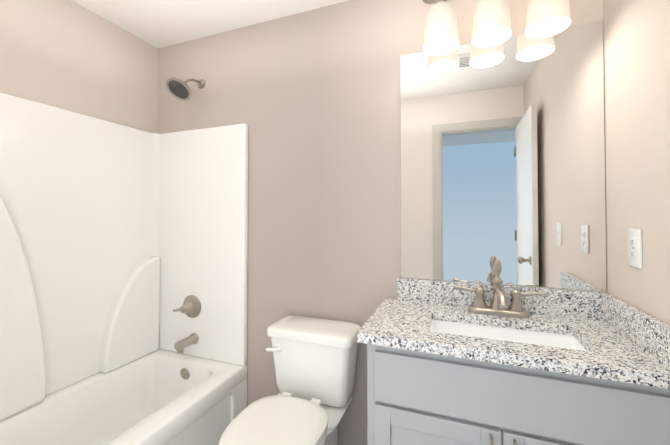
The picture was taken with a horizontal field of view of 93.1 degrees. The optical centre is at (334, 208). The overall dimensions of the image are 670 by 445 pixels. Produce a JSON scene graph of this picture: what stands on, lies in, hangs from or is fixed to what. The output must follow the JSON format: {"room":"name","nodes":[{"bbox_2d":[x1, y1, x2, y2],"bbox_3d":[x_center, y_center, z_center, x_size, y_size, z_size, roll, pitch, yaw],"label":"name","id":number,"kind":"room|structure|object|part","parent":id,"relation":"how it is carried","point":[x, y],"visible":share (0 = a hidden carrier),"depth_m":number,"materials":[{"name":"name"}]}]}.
{"room":"bathroom","nodes":[
{"label":"bathroom","id":0,"kind":"room"},
{"bbox_2d":[0,0,157,133],"bbox_3d":[-1.597,0.089,1.393,0.110,2.440,1.752,0,-1,21],"label":"wall","id":1,"kind":"structure","parent":0,"point":[70,55],"depth_m":1.74,"materials":[{"name":"paint"}]},
{"bbox_2d":[72,0,348,47],"bbox_3d":[-0.352,-1.168,0.999,2.730,0.060,1.862,0,-1,21],"label":"ceiling","id":2,"kind":"structure","parent":0,"point":[159,23],"depth_m":1.83,"materials":[{"name":"paint"}]},
{"bbox_2d":[157,0,606,444],"bbox_3d":[-0.042,0.095,1.798,2.730,2.440,0.110,0,-1,21],"label":"wall","id":3,"kind":"structure","parent":0,"point":[311,99],"depth_m":1.76,"materials":[{"name":"paint"}]},
{"bbox_2d":[422,0,570,55],"bbox_3d":[0.676,-0.922,1.379,0.600,0.380,0.190,0,-1,21],"label":"sconce","id":4,"kind":"object","parent":3,"relation":"attached to","point":[492,22],"visible":1,"depth_m":1.35,"materials":[{"name":"white glass"}]},
{"bbox_3d":[0.478,-0.831,1.433,0.153,0.200,0.153,0,-1,21],"label":"lamp shade","id":5,"kind":"part","parent":4,"relation":"part of","materials":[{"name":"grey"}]},
{"bbox_3d":[0.669,-0.832,1.361,0.153,0.200,0.153,0,-1,21],"label":"lamp shade","id":6,"kind":"part","parent":4,"relation":"part of","materials":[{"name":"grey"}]},
{"bbox_3d":[0.861,-0.833,1.288,0.153,0.200,0.153,0,-1,21],"label":"lamp shade","id":7,"kind":"part","parent":4,"relation":"part of","materials":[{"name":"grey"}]},
{"bbox_2d":[400,20,606,291],"bbox_3d":[0.719,-0.218,1.450,0.829,1.118,0.006,0,-1,21],"label":"mirror","id":8,"kind":"object","parent":3,"relation":"attached to","point":[503,153],"visible":0.86,"depth_m":1.42,"materials":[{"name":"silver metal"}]},
{"bbox_2d":[603,0,669,324],"bbox_3d":[0.853,0.074,0.463,0.110,2.440,1.752,0,-1,21],"label":"wall","id":9,"kind":"structure","parent":0,"point":[636,34],"depth_m":1.07,"materials":[{"name":"paint"}]},
{"bbox_2d":[628,228,641,268],"bbox_3d":[1.025,0.134,1.088,0.010,0.132,0.080,0,-1,21],"label":"electrical outlet plate","id":10,"kind":"object","parent":9,"relation":"attached to","point":[635,248],"visible":1,"depth_m":1.07,"materials":[{"name":"white plastic"}]},
{"bbox_3d":[-0.352,1.332,0.960,2.730,0.060,1.862,0,-1,21],"label":"floor","id":11,"kind":"structure","parent":0,"visible":0},
{"bbox_2d":[0,77,247,444],"bbox_3d":[-1.149,0.224,1.339,0.757,2.167,1.528,0,-1,21],"label":"shower","id":12,"kind":"object","parent":11,"relation":"on","point":[123,278],"visible":1,"depth_m":1.80,"materials":[{"name":"white plastic"}]},
{"bbox_2d":[0,349,246,444],"bbox_3d":[-1.150,1.115,1.324,0.757,0.385,1.527,0,-1,21],"label":"bathtub","id":13,"kind":"object","parent":12,"relation":"in","point":[158,396],"depth_m":1.69,"materials":[{"name":"white plastic"}]},
{"bbox_3d":[-0.913,0.823,1.943,0.068,0.079,0.134,0,-1,21],"label":"spout","id":14,"kind":"part","parent":12,"relation":"part of","materials":[{"name":"silver metal"}]},
{"bbox_3d":[-0.897,-0.803,1.996,0.064,0.092,0.150,0,-1,21],"label":"arm mount","id":15,"kind":"part","parent":12,"relation":"part of","materials":[{"name":"silver metal"}]},
{"bbox_2d":[219,315,360,444],"bbox_3d":[-0.191,0.950,1.390,0.455,0.717,0.698,0,-1,21],"label":"toilet","id":16,"kind":"object","parent":11,"relation":"on","point":[315,359],"visible":0.98,"depth_m":1.49,"materials":[{"name":"white ceramic"}]},
{"bbox_3d":[-0.234,0.885,1.278,0.380,0.049,0.456,0,-1,21],"label":"seat","id":17,"kind":"part","parent":16,"relation":"part of","materials":[{"name":"white plastic"}]},
{"bbox_3d":[-0.305,0.697,1.584,0.080,0.033,0.032,0,-1,21],"label":"lever","id":18,"kind":"part","parent":16,"relation":"part of","materials":[{"name":"white plastic"}]},
{"bbox_3d":[-0.106,0.620,1.620,0.455,0.049,0.218,0,-1,21],"label":"lid","id":19,"kind":"part","parent":16,"relation":"part of","materials":[{"name":"white ceramic"}]},
{"bbox_3d":[-0.104,0.801,1.622,0.425,0.313,0.200,0,-1,21],"label":"tank","id":20,"kind":"part","parent":16,"relation":"part of","materials":[{"name":"white ceramic"}]},
{"bbox_2d":[357,259,669,444],"bbox_3d":[0.594,0.759,1.211,0.907,1.093,0.511,0,-1,21],"label":"bathroom vanity","id":21,"kind":"object","parent":11,"relation":"on","point":[496,362],"visible":1,"depth_m":1.05,"materials":[{"name":"grey"}]},
{"bbox_3d":[0.336,0.946,1.076,0.408,0.487,0.020,0,-1,21],"label":"door","id":22,"kind":"part","parent":21,"relation":"part of","materials":[{"name":"grey wood"}]},
{"bbox_2d":[357,298,669,388],"bbox_3d":[0.595,0.464,1.218,0.907,0.035,0.507,0,-1,21],"label":"countertop","id":23,"kind":"structure","parent":21,"relation":"on","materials":[{"name":"stone"}]},
{"bbox_2d":[453,259,546,317],"bbox_3d":[0.674,0.331,1.299,0.360,0.232,0.227,0,-1,21],"label":"faucet","id":24,"kind":"object","parent":23,"relation":"on","point":[496,300],"depth_m":1.36,"materials":[{"name":"silver metal"}]},
{"bbox_2d":[430,320,586,350],"bbox_3d":[0.619,0.548,1.179,0.574,0.134,0.309,0,-1,21],"label":"basin","id":25,"kind":"object","parent":23,"relation":"in","point":[489,330],"depth_m":1.28,"materials":[{"name":"white ceramic"}]},
{"bbox_3d":[0.529,0.600,1.007,0.823,0.175,0.018,0,-1,21],"label":"drawer","id":26,"kind":"part","parent":21,"relation":"part of","materials":[{"name":"grey wood"}]},
{"bbox_3d":[0.723,0.944,0.929,0.408,0.487,0.020,0,-1,21],"label":"door","id":27,"kind":"part","parent":21,"relation":"part of","materials":[{"name":"grey wood"}]}
]}

